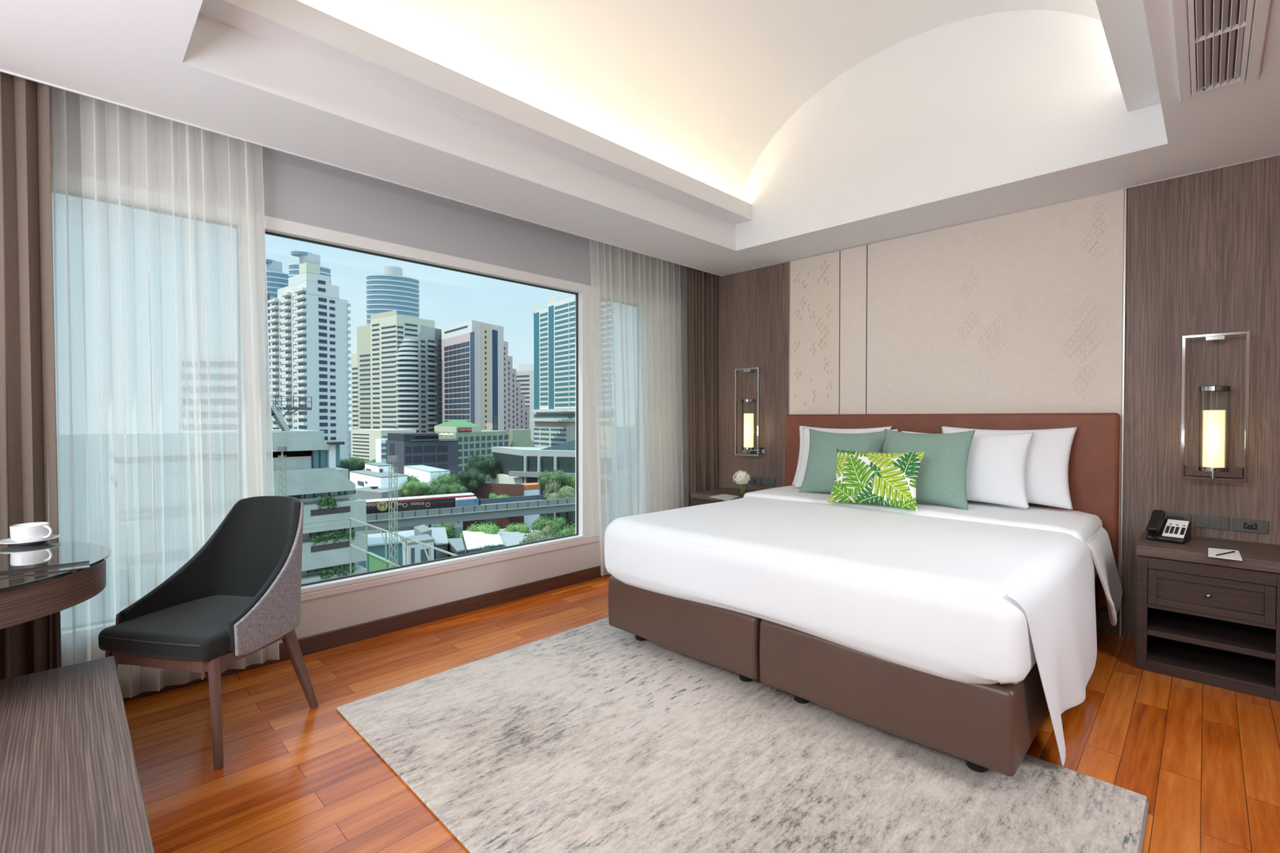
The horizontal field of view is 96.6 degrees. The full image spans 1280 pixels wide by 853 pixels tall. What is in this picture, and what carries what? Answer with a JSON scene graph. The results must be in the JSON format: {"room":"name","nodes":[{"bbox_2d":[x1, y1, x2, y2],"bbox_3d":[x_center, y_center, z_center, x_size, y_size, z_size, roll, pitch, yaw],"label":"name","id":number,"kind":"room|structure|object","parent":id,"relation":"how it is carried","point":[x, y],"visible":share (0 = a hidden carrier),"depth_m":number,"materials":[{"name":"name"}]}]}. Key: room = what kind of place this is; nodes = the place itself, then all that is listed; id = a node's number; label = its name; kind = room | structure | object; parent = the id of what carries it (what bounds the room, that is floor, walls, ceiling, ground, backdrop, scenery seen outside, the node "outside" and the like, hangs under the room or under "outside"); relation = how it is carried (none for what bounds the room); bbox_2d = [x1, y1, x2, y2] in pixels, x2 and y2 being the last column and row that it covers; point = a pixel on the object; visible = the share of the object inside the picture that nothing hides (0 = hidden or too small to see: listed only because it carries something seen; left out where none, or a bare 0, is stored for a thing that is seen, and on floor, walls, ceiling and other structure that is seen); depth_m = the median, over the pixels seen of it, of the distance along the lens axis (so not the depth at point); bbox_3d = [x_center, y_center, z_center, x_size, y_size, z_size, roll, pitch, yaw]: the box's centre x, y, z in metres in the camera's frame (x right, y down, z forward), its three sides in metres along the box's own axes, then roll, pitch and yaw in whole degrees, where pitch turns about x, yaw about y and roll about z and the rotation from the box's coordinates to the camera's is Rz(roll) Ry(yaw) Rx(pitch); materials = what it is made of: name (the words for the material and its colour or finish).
{"room":"hotel room","nodes":[
{"label":"hotel room","id":0,"kind":"room"},
{"bbox_2d":[262,146,591,285],"bbox_3d":[-2.018,-1.378,2.908,0.170,0.608,7.310,1,1,45],"label":"wall","id":1,"kind":"structure","parent":0,"point":[299,189],"depth_m":3.44,"materials":[{"name":"grey paint"}]},
{"bbox_2d":[0,69,721,275],"bbox_3d":[-1.848,-1.361,2.739,7.311,0.006,0.008,-1,1,-44],"label":"trim","id":2,"kind":"structure","parent":1,"relation":"attached to","point":[1,70],"depth_m":2.83,"materials":[{"name":"white paint"}]},
{"bbox_2d":[264,215,588,593],"bbox_3d":[-1.198,-0.102,3.690,0.089,1.966,2.180,1,1,45],"label":"window","id":3,"kind":"structure","parent":1,"relation":"in","point":[273,226],"depth_m":3.81,"materials":[{"name":"white metal"}]},
{"bbox_2d":[588,285,599,537],"bbox_3d":[-0.185,-0.116,4.710,0.089,1.966,0.695,1,1,45],"label":"window","id":4,"kind":"structure","parent":1,"relation":"in","point":[593,506],"depth_m":4.46,"materials":[{"name":"white metal"}]},
{"bbox_2d":[279,541,600,643],"bbox_3d":[-2.018,1.100,2.943,0.170,0.336,7.310,1,1,45],"label":"wall","id":5,"kind":"structure","parent":0,"point":[337,611],"depth_m":3.56,"materials":[{"name":"grey paint"}]},
{"bbox_2d":[123,565,608,702],"bbox_3d":[-1.952,1.174,2.879,0.016,0.090,7.310,1,1,45],"label":"baseboard","id":6,"kind":"structure","parent":5,"relation":"attached to","point":[330,639],"depth_m":3.46,"materials":[{"name":"wood"}]},
{"bbox_2d":[300,536,599,601],"bbox_3d":[-1.454,0.906,3.438,0.090,0.038,4.310,1,1,45],"label":"trim","id":7,"kind":"structure","parent":5,"relation":"on","point":[366,584],"depth_m":3.56,"materials":[{"name":"beige"}]},
{"bbox_2d":[0,0,1279,275],"bbox_3d":[-0.145,-1.443,1.047,5.110,0.205,7.310,1,1,45],"label":"ceiling","id":8,"kind":"structure","parent":0,"point":[166,58],"depth_m":2.65,"materials":[{"name":"white paint"}]},
{"bbox_2d":[0,71,61,680],"bbox_3d":[-2.570,-0.142,2.096,0.604,2.696,0.085,-1,1,-44],"label":"drape","id":9,"kind":"object","parent":8,"relation":"hanging from","point":[28,408],"visible":0.7,"depth_m":2.25,"materials":[{"name":"brown fabric"}]},
{"bbox_2d":[47,85,279,698],"bbox_3d":[-2.131,-0.152,2.600,0.100,2.691,0.808,1,1,45],"label":"sheer curtain","id":10,"kind":"object","parent":8,"relation":"hanging from","point":[163,395],"visible":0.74,"depth_m":2.54,"materials":[{"name":"white fabric"}]},
{"bbox_2d":[589,239,688,576],"bbox_3d":[0.025,-0.180,4.758,0.107,2.696,1.198,1,1,44],"label":"sheer curtain","id":11,"kind":"object","parent":8,"relation":"hanging from","point":[639,300],"visible":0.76,"depth_m":4.71,"materials":[{"name":"white fabric"}]},
{"bbox_2d":[297,0,1101,199],"bbox_3d":[0.416,-1.992,2.424,2.575,0.855,3.527,1,1,45],"label":"vault","id":12,"kind":"object","parent":8,"relation":"attached to","point":[698,89],"visible":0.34,"depth_m":3.32,"materials":[{"name":"white paint"}]},
{"bbox_2d":[198,0,751,224],"bbox_3d":[-0.420,-1.637,3.260,3.428,0.120,0.150,-1,1,-44],"label":"trim","id":13,"kind":"structure","parent":12,"relation":"attached to","point":[297,26],"depth_m":2.72,"materials":[{"name":"white paint"}]},
{"bbox_2d":[1095,0,1160,112],"bbox_3d":[1.271,-1.613,1.589,3.437,0.120,0.150,-1,1,-45],"label":"trim","id":14,"kind":"structure","parent":12,"relation":"attached to","point":[1124,22],"depth_m":2.37,"materials":[{"name":"white paint"}]},
{"bbox_2d":[685,266,718,506],"bbox_3d":[0.564,-0.181,5.191,0.103,2.706,0.444,1,1,45],"label":"drape","id":15,"kind":"object","parent":8,"relation":"hanging from","point":[702,287],"visible":0.71,"depth_m":5.17,"materials":[{"name":"brown fabric"}]},
{"bbox_2d":[1170,0,1271,102],"bbox_3d":[1.896,-1.341,1.863,0.224,0.019,1.182,1,1,45],"label":"ceiling vent","id":16,"kind":"object","parent":8,"relation":"in","point":[1220,30],"visible":1,"depth_m":1.99,"materials":[{"name":"white metal"}]},
{"bbox_2d":[123,574,1279,852],"bbox_3d":[-0.145,1.274,1.156,5.210,0.060,7.410,1,1,45],"label":"floor","id":17,"kind":"structure","parent":0,"point":[295,777],"depth_m":2.16,"materials":[{"name":"brown wood"}]},
{"bbox_2d":[0,541,111,629],"bbox_3d":[-2.249,0.841,1.728,0.956,0.789,0.956,0,1,21],"label":"desk","id":18,"kind":"object","parent":17,"relation":"on","point":[38,580],"visible":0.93,"depth_m":1.80,"materials":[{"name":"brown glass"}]},
{"bbox_2d":[0,533,61,546],"bbox_3d":[-2.316,0.434,2.165,0.166,0.019,0.166,1,1,45],"label":"saucer","id":19,"kind":"object","parent":18,"relation":"on","point":[6,541],"visible":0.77,"depth_m":2.14,"materials":[{"name":"white ceramic"}]},
{"bbox_2d":[9,522,52,542],"bbox_3d":[-2.312,0.405,2.162,0.112,0.066,0.103,1,1,34],"label":"coffee cup","id":20,"kind":"object","parent":19,"relation":"on","point":[31,531],"visible":0.95,"depth_m":2.14,"materials":[{"name":"white ceramic"}]},
{"bbox_2d":[0,656,154,852],"bbox_3d":[-1.368,1.032,1.100,1.970,0.425,0.612,1,1,45],"label":"bench","id":21,"kind":"object","parent":17,"relation":"on","point":[69,780],"visible":1,"depth_m":1.36,"materials":[{"name":"laminate"}]},
{"bbox_2d":[97,496,318,769],"bbox_3d":[-1.717,0.774,2.352,0.577,0.904,0.615,0,1,12],"label":"armchair","id":22,"kind":"object","parent":17,"relation":"on","point":[239,596],"visible":0.99,"depth_m":2.33,"materials":[{"name":"black leather"}]},
{"bbox_2d":[691,487,756,506],"bbox_3d":[0.806,0.879,4.905,0.518,0.622,0.526,1,1,45],"label":"nightstand","id":23,"kind":"object","parent":17,"relation":"on","point":[699,498],"visible":0.12,"depth_m":4.85,"materials":[{"name":"laminate"}]},
{"bbox_2d":[336,617,1149,852],"bbox_3d":[0.182,1.222,2.173,2.541,0.012,1.695,1,1,45],"label":"rug","id":24,"kind":"object","parent":17,"relation":"on","point":[593,737],"visible":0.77,"depth_m":2.01,"materials":[{"name":"beige carpet"}]},
{"bbox_2d":[608,573,1098,777],"bbox_3d":[1.233,0.901,3.259,1.965,0.625,2.056,1,1,45],"label":"bed","id":25,"kind":"object","parent":17,"relation":"on","point":[993,727],"visible":0.36,"depth_m":2.22,"materials":[{"name":"brown leather"}]},
{"bbox_2d":[604,484,1122,766],"bbox_3d":[1.252,0.831,3.211,2.094,0.698,2.130,1,1,45],"label":"duvet","id":26,"kind":"object","parent":25,"relation":"on","point":[985,593],"visible":0.98,"depth_m":2.43,"materials":[{"name":"white fabric"}]},
{"bbox_2d":[791,425,892,484],"bbox_3d":[1.513,0.233,4.330,0.740,0.477,0.161,1,1,45],"label":"pillow","id":27,"kind":"object","parent":26,"relation":"on","point":[801,430],"visible":0.11,"depth_m":4.50,"materials":[{"name":"white fabric"}]},
{"bbox_2d":[799,429,885,493],"bbox_3d":[1.425,0.258,4.021,0.580,0.470,0.209,1,1,43],"label":"cushion","id":28,"kind":"object","parent":26,"relation":"on","point":[821,466],"visible":0.65,"depth_m":4.04,"materials":[{"name":"green fabric"}]},
{"bbox_2d":[827,448,924,511],"bbox_3d":[1.441,0.317,3.507,0.539,0.336,0.181,1,1,40],"label":"cushion","id":29,"kind":"object","parent":26,"relation":"on","point":[888,479],"visible":1,"depth_m":3.44,"materials":[{"name":"green fabric"}]},
{"bbox_2d":[884,428,975,510],"bbox_3d":[1.765,0.254,3.548,0.534,0.470,0.220,1,1,39],"label":"cushion","id":30,"kind":"object","parent":26,"relation":"on","point":[941,479],"visible":0.71,"depth_m":3.44,"materials":[{"name":"green fabric"}]},
{"bbox_2d":[900,431,1034,509],"bbox_3d":[2.014,0.254,3.594,0.765,0.442,0.191,1,1,40],"label":"pillow","id":31,"kind":"object","parent":26,"relation":"on","point":[996,464],"visible":0.4,"depth_m":3.41,"materials":[{"name":"white fabric"}]},
{"bbox_2d":[941,426,1077,510],"bbox_3d":[2.259,0.237,3.562,0.743,0.475,0.177,1,1,43],"label":"pillow","id":32,"kind":"object","parent":26,"relation":"on","point":[1046,465],"visible":0.38,"depth_m":3.36,"materials":[{"name":"white fabric"}]},
{"bbox_2d":[1135,531,1279,702],"bbox_3d":[2.857,0.908,2.869,0.518,0.622,0.526,1,1,45],"label":"nightstand","id":33,"kind":"object","parent":17,"relation":"on","point":[1201,618],"visible":1,"depth_m":2.75,"materials":[{"name":"laminate"}]},
{"bbox_2d":[1145,509,1191,543],"bbox_3d":[2.766,0.521,2.987,0.191,0.146,0.150,-1,1,-37],"label":"telephone","id":34,"kind":"object","parent":33,"relation":"on","point":[1159,528],"visible":1,"depth_m":2.97,"materials":[{"name":"black plastic"}]},
{"bbox_2d":[1146,607,1275,660],"bbox_3d":[2.855,1.027,2.869,0.474,0.028,0.482,1,1,45],"label":"shelf","id":35,"kind":"object","parent":33,"relation":"attached to","point":[1246,639],"depth_m":2.81,"materials":[{"name":"brown wood"}]},
{"bbox_2d":[1208,547,1242,560],"bbox_3d":[2.747,0.598,2.681,0.109,0.003,0.261,1,1,45],"label":"notepad","id":36,"kind":"object","parent":33,"relation":"on","point":[1212,553],"visible":1,"depth_m":2.65,"materials":[{"name":"white paper"}]},
{"bbox_2d":[735,9,1168,250],"bbox_3d":[1.651,-1.907,3.622,2.509,1.060,0.001,1,1,45],"label":"ceiling","id":37,"kind":"structure","parent":0,"point":[964,106],"depth_m":3.42,"materials":[{"name":"white paint"}]},
{"bbox_2d":[717,155,1279,638],"bbox_3d":[2.402,-0.244,3.771,5.510,2.900,0.120,1,1,45],"label":"wall","id":38,"kind":"structure","parent":0,"point":[1202,250],"depth_m":3.14,"materials":[{"name":"laminate"}]},
{"bbox_2d":[734,367,764,456],"bbox_3d":[0.953,-0.128,5.006,0.247,0.765,0.170,1,1,45],"label":"wall lamp","id":39,"kind":"object","parent":38,"relation":"attached to","point":[748,448],"visible":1,"depth_m":4.95,"materials":[{"name":"silver metal"}]},
{"bbox_2d":[789,250,839,414],"bbox_3d":[1.417,-0.245,4.651,0.432,2.277,0.016,1,1,45],"label":"wall panel","id":40,"kind":"object","parent":38,"relation":"attached to","point":[814,280],"visible":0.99,"depth_m":4.63,"materials":[{"name":"beige"}]},
{"bbox_2d":[840,244,866,413],"bbox_3d":[1.650,-0.242,4.422,0.208,2.277,0.013,1,1,45],"label":"wall panel","id":41,"kind":"object","parent":38,"relation":"attached to","point":[853,263],"visible":0.56,"depth_m":4.41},
{"bbox_2d":[785,413,1119,610],"bbox_3d":[1.991,0.481,4.026,2.135,1.142,0.079,1,1,45],"label":"headboard","id":42,"kind":"object","parent":38,"relation":"attached to","point":[1094,462],"visible":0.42,"depth_m":3.38,"materials":[{"name":"leather"}]},
{"bbox_2d":[866,189,1124,578],"bbox_3d":[2.256,-0.233,3.819,1.488,2.277,0.015,1,1,45],"label":"wall panel","id":43,"kind":"object","parent":38,"relation":"attached to","point":[1020,312],"visible":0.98,"depth_m":3.69,"materials":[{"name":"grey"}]},
{"bbox_2d":[958,201,1105,403],"bbox_3d":[2.449,-0.737,3.612,0.779,1.188,0.003,1,1,45],"label":"print","id":44,"kind":"object","parent":43,"relation":"attached to","point":[1032,284],"depth_m":3.58,"materials":[{"name":"beige"}]},
{"bbox_2d":[720,153,1279,276],"bbox_3d":[2.497,-1.373,3.567,4.910,0.007,0.012,1,1,45],"label":"trim","id":45,"kind":"structure","parent":38,"relation":"attached to","point":[1275,155],"depth_m":3.48,"materials":[{"name":"grey"}]},
{"bbox_2d":[1119,187,1126,635],"bbox_3d":[2.788,-0.076,3.292,0.008,2.578,0.018,1,1,45],"label":"trim","id":46,"kind":"structure","parent":38,"relation":"attached to","point":[1125,202],"depth_m":3.29,"materials":[{"name":"grey metal"}]},
{"bbox_2d":[1195,515,1229,529],"bbox_3d":[3.050,0.511,3.042,0.128,0.065,0.014,1,1,45],"label":"switch plate","id":47,"kind":"object","parent":38,"relation":"attached to","point":[1201,521],"visible":1,"depth_m":3.04,"materials":[{"name":"grey plastic"}]},
{"bbox_2d":[1180,330,1250,483],"bbox_3d":[2.996,-0.099,2.977,0.247,0.765,0.170,1,1,45],"label":"wall lamp","id":48,"kind":"object","parent":38,"relation":"attached to","point":[1213,464],"visible":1,"depth_m":2.94,"materials":[{"name":"silver metal"}]},
{"bbox_2d":[1232,518,1268,533],"bbox_3d":[3.150,0.514,2.944,0.127,0.066,0.013,1,1,45],"label":"switch plate","id":49,"kind":"object","parent":38,"relation":"attached to","point":[1238,524],"visible":1,"depth_m":2.94,"materials":[{"name":"grey"}]},
{"label":"outside","id":50,"kind":"structure","parent":0,"visible":0},
{"bbox_2d":[519,523,557,544],"bbox_3d":[-12.082,16.286,70.437,5.139,8.196,5.339,0,1,18],"label":"tree","id":51,"kind":"object","parent":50,"point":[547,532],"visible":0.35,"depth_m":69.70,"materials":[{"name":"green plant"}]},
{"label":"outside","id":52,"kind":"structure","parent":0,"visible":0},
{"bbox_2d":[302,517,457,574],"bbox_3d":[-18.808,10.655,30.381,16.887,8.042,12.045,1,1,45],"label":"frame","id":53,"kind":"object","parent":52,"point":[385,560],"visible":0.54,"depth_m":36.36,"materials":[{"name":"silver metal"}]},
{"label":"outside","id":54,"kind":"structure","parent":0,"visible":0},
{"bbox_2d":[348,433,462,566],"bbox_3d":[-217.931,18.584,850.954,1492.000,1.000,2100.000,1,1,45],"label":"ground","id":55,"kind":"structure","parent":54,"point":[459,526],"depth_m":158.99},
{"bbox_2d":[266,258,288,299],"bbox_3d":[-280.878,-51.587,439.352,16.522,151.108,25.308,1,1,45],"label":"office tower","id":56,"kind":"structure","parent":55,"relation":"on","point":[277,279],"depth_m":433.43,"materials":[{"name":"blue glass"}]},
{"bbox_2d":[277,446,287,496],"bbox_3d":[-25.114,15.543,40.231,0.473,28.285,0.344,0,1,0],"label":"floodlight mast","id":57,"kind":"object","parent":55,"relation":"on","point":[282,449],"visible":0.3,"depth_m":39.93,"materials":[{"name":"silver metal"}]},
{"bbox_2d":[267,262,351,461],"bbox_3d":[-149.612,-21.263,257.473,39.156,95.672,24.421,1,1,45],"label":"apartment tower","id":58,"kind":"structure","parent":55,"relation":"on","point":[308,327],"depth_m":247.08,"materials":[{"name":"grey concrete"}]},
{"bbox_2d":[288,250,331,284],"bbox_3d":[-242.061,-51.177,419.354,17.600,150.860,26.397,1,1,45],"label":"office tower","id":59,"kind":"structure","parent":55,"relation":"on","point":[304,257],"depth_m":413.89,"materials":[{"name":"blue"}]},
{"bbox_2d":[271,429,366,583],"bbox_3d":[-33.345,14.970,47.665,13.749,29.218,15.493,1,1,45],"label":"apartment building","id":60,"kind":"structure","parent":55,"relation":"on","point":[325,489],"depth_m":46.45,"materials":[{"name":"concrete"}]},
{"bbox_2d":[271,392,311,431],"bbox_3d":[-28.878,-1.154,46.929,1.300,3.145,3.076,1,1,45],"label":"stair","id":61,"kind":"structure","parent":60,"relation":"on","point":[277,417],"depth_m":46.29,"materials":[{"name":"grey"}]},
{"bbox_2d":[349,470,407,488],"bbox_3d":[-61.366,19.604,133.437,19.952,17.496,6.045,1,1,45],"label":"house","id":62,"kind":"structure","parent":55,"relation":"on","point":[362,478],"depth_m":129.03,"materials":[{"name":"white"}]},
{"bbox_2d":[364,462,393,472],"bbox_3d":[-63.834,18.700,139.504,11.096,19.131,4.104,1,1,45],"label":"house","id":63,"kind":"structure","parent":55,"relation":"on","point":[378,467],"depth_m":136.42,"materials":[{"name":"white concrete"}]},
{"bbox_2d":[375,439,387,463],"bbox_3d":[-85.370,15.887,189.033,5.628,23.339,2.674,1,1,45],"label":"annex","id":64,"kind":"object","parent":55,"relation":"on","point":[380,444],"visible":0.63,"depth_m":186.96,"materials":[{"name":"white concrete"}]},
{"bbox_2d":[348,486,417,534],"bbox_3d":[-56.019,20.971,125.390,15.450,14.993,13.390,1,1,45],"label":"house","id":65,"kind":"structure","parent":55,"relation":"on","point":[363,493],"depth_m":120.15,"materials":[{"name":"grey concrete"}]},
{"bbox_2d":[351,429,416,470],"bbox_3d":[-98.900,14.155,220.055,25.097,25.915,16.030,1,1,45],"label":"parking garage","id":66,"kind":"structure","parent":55,"relation":"on","point":[362,441],"depth_m":214.77,"materials":[{"name":"beige concrete"}]},
{"bbox_2d":[355,529,413,571],"bbox_3d":[-26.850,20.075,61.972,7.665,18.601,18.766,0,1,-24],"label":"house","id":67,"kind":"structure","parent":55,"relation":"on","point":[375,544],"depth_m":56.26,"materials":[{"name":"grey"}]},
{"bbox_2d":[365,266,419,325],"bbox_3d":[-202.710,-53.491,469.331,27.553,154.057,38.402,1,1,45],"label":"office tower","id":68,"kind":"structure","parent":55,"relation":"on","point":[391,291],"depth_m":458.13,"materials":[{"name":"blue"}]},
{"bbox_2d":[386,455,398,568],"bbox_3d":[-14.312,15.747,33.232,0.508,28.078,0.368,0,1,0],"label":"floodlight mast","id":69,"kind":"object","parent":55,"relation":"on","point":[393,459],"visible":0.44,"depth_m":32.98,"materials":[{"name":"silver metal"}]},
{"bbox_2d":[351,310,435,429],"bbox_3d":[-176.066,-25.888,407.050,75.195,100.641,47.371,1,1,45],"label":"tower","id":70,"kind":"structure","parent":55,"relation":"on","point":[373,366],"depth_m":382.88,"materials":[{"name":"beige concrete"}]},
{"bbox_2d":[395,324,441,433],"bbox_3d":[-126.654,-13.674,333.981,19.340,88.145,30.910,1,1,45],"label":"apartment tower","id":71,"kind":"structure","parent":55,"relation":"on","point":[419,364],"depth_m":324.63,"materials":[{"name":"grey concrete"}]},
{"bbox_2d":[402,533,434,565],"bbox_3d":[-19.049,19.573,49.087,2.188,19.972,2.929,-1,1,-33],"label":"house","id":72,"kind":"structure","parent":55,"relation":"on","point":[415,552],"depth_m":47.96,"materials":[{"name":"grey concrete"}]},
{"bbox_2d":[386,432,458,483],"bbox_3d":[-67.398,14.884,176.944,18.758,25.691,17.912,1,1,45],"label":"office building","id":73,"kind":"structure","parent":55,"relation":"on","point":[426,449],"depth_m":170.44,"materials":[{"name":"grey concrete"}]},
{"bbox_2d":[404,465,449,527],"bbox_3d":[-53.968,19.341,143.870,21.113,17.725,7.072,1,1,45],"label":"house","id":74,"kind":"structure","parent":55,"relation":"on","point":[424,473],"depth_m":139.04,"materials":[{"name":"white"}]},
{"bbox_2d":[428,527,448,559],"bbox_3d":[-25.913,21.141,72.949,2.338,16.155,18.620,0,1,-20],"label":"house","id":75,"kind":"structure","parent":55,"relation":"on","point":[438,534],"depth_m":67.17,"materials":[{"name":"grey concrete"}]},
{"bbox_2d":[427,470,460,524],"bbox_3d":[-47.156,18.030,136.408,8.295,14.751,11.333,0,1,-18],"label":"tree","id":76,"kind":"object","parent":55,"relation":"on","point":[445,480],"visible":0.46,"depth_m":133.72,"materials":[{"name":"green plant"}]},
{"bbox_2d":[447,537,464,556],"bbox_3d":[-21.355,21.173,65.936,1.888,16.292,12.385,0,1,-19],"label":"house","id":77,"kind":"structure","parent":55,"relation":"on","point":[455,545],"depth_m":65.53,"materials":[{"name":"grey concrete"}]},
{"bbox_2d":[351,494,575,566],"bbox_3d":[-34.098,22.051,116.273,23.002,13.094,59.743,1,1,45],"label":"viaduct","id":78,"kind":"object","parent":55,"relation":"on","point":[490,509],"visible":0.53,"depth_m":112.79,"materials":[{"name":"grey concrete"}]},
{"bbox_2d":[364,493,480,514],"bbox_3d":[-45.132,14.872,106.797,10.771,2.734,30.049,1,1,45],"label":"train","id":79,"kind":"object","parent":78,"relation":"on","point":[450,500],"visible":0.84,"depth_m":108.15,"materials":[{"name":"black"}]},
{"bbox_2d":[434,420,508,483],"bbox_3d":[-63.761,12.354,217.214,30.404,29.598,29.024,1,1,45],"label":"hotel building","id":80,"kind":"structure","parent":55,"relation":"on","point":[473,440],"depth_m":205.44,"materials":[{"name":"green"}]},
{"bbox_2d":[462,530,503,554],"bbox_3d":[-21.349,21.587,77.005,5.012,15.147,21.627,0,1,-17],"label":"house","id":81,"kind":"structure","parent":55,"relation":"on","point":[472,540],"depth_m":74.01,"materials":[{"name":"white concrete"}]},
{"bbox_2d":[441,320,529,446],"bbox_3d":[-87.181,-15.574,342.232,63.494,81.870,62.488,1,1,45],"label":"tower","id":82,"kind":"structure","parent":55,"relation":"on","point":[480,386],"depth_m":314.25,"materials":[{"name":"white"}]},
{"bbox_2d":[462,483,524,530],"bbox_3d":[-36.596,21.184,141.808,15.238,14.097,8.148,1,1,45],"label":"fence","id":83,"kind":"object","parent":55,"relation":"on","point":[483,491],"visible":0.21,"depth_m":141.03,"materials":[{"name":"red"}]},
{"bbox_2d":[498,525,539,546],"bbox_3d":[-16.511,21.977,84.086,19.634,14.164,19.924,1,1,45],"label":"house","id":84,"kind":"structure","parent":55,"relation":"on","point":[512,538],"depth_m":81.06,"materials":[{"name":"grey concrete"}]},
{"bbox_2d":[508,429,530,447],"bbox_3d":[-49.050,14.068,232.512,12.676,25.732,10.878,1,1,45],"label":"warehouse","id":85,"kind":"structure","parent":55,"relation":"on","point":[517,437],"depth_m":227.51,"materials":[{"name":"green concrete"}]},
{"bbox_2d":[515,363,534,447],"bbox_3d":[-95.090,-13.298,467.147,41.030,73.742,19.779,1,1,45],"label":"apartment block","id":86,"kind":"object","parent":55,"relation":"on","point":[525,375],"visible":0.31,"depth_m":452.13,"materials":[{"name":"grey concrete"}]},
{"bbox_2d":[520,482,539,525],"bbox_3d":[-27.562,21.315,143.256,4.719,13.795,5.592,1,1,45],"label":"shed","id":87,"kind":"object","parent":55,"relation":"on","point":[530,489],"visible":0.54,"depth_m":141.30,"materials":[{"name":"white"}]},
{"bbox_2d":[488,440,575,526],"bbox_3d":[-24.615,15.807,160.277,46.846,24.322,24.447,1,1,45],"label":"building","id":88,"kind":"structure","parent":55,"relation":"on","point":[517,465],"depth_m":153.23,"materials":[{"name":"grey concrete"}]},
{"bbox_2d":[529,295,575,447],"bbox_3d":[-48.374,-30.874,378.613,117.122,111.425,28.358,1,1,45],"label":"office tower","id":89,"kind":"structure","parent":55,"relation":"on","point":[554,326],"depth_m":378.97,"materials":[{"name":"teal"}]},
{"bbox_2d":[540,480,575,526],"bbox_3d":[-16.813,19.855,128.632,10.716,15.668,11.293,1,1,45],"label":"tree","id":90,"kind":"object","parent":55,"relation":"on","point":[554,491],"visible":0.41,"depth_m":127.03,"materials":[{"name":"green plant"}]},
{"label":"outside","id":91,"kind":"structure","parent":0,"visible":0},
{"bbox_2d":[464,453,501,483],"bbox_3d":[-45.481,15.748,166.685,11.194,16.084,11.046,1,1,45],"label":"tree","id":92,"kind":"object","parent":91,"point":[488,465],"visible":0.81,"depth_m":164.39,"materials":[{"name":"green plant"}]},
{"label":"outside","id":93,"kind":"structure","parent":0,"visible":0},
{"bbox_2d":[400,479,428,497],"bbox_3d":[-48.935,15.670,123.994,5.894,8.530,5.915,1,1,45],"label":"tree","id":94,"kind":"object","parent":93,"point":[413,488],"visible":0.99,"depth_m":123.00,"materials":[{"name":"green plant"}]},
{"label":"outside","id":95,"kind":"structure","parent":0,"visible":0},
{"bbox_2d":[417,481,449,527],"bbox_3d":[-46.987,18.178,127.889,9.140,11.896,6.689,0,1,18],"label":"tree","id":96,"kind":"object","parent":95,"point":[433,489],"visible":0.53,"depth_m":125.55,"materials":[{"name":"green plant"}]},
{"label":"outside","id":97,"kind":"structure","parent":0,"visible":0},
{"bbox_2d":[456,466,487,493],"bbox_3d":[-41.621,15.743,142.286,7.939,11.560,8.046,1,1,33],"label":"tree","id":98,"kind":"object","parent":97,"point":[471,478],"visible":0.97,"depth_m":140.24,"materials":[{"name":"green plant"}]},
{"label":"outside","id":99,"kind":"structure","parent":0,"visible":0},
{"bbox_2d":[536,469,568,519],"bbox_3d":[-20.224,16.085,136.007,6.689,11.896,9.140,1,1,39],"label":"tree","id":100,"kind":"object","parent":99,"point":[545,477],"visible":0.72,"depth_m":134.30,"materials":[{"name":"green plant"}]},
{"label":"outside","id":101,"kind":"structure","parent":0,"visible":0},
{"bbox_2d":[456,521,500,542],"bbox_3d":[-23.151,18.815,84.043,6.877,9.952,6.901,0,1,8],"label":"tree","id":102,"kind":"object","parent":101,"point":[491,530],"visible":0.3,"depth_m":82.18,"materials":[{"name":"green plant"}]},
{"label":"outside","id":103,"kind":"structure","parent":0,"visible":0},
{"bbox_2d":[530,515,569,535],"bbox_3d":[-14.603,19.174,92.195,7.187,9.499,5.340,0,1,6],"label":"tree","id":104,"kind":"object","parent":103,"point":[556,523],"visible":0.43,"depth_m":91.30,"materials":[{"name":"green plant"}]},
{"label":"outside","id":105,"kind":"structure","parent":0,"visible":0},
{"bbox_2d":[368,551,393,571],"bbox_3d":[-16.848,12.023,37.089,3.916,7.114,0.100,1,1,45],"label":"wall","id":106,"kind":"structure","parent":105,"point":[375,563],"depth_m":37.48,"materials":[{"name":"green paint"}]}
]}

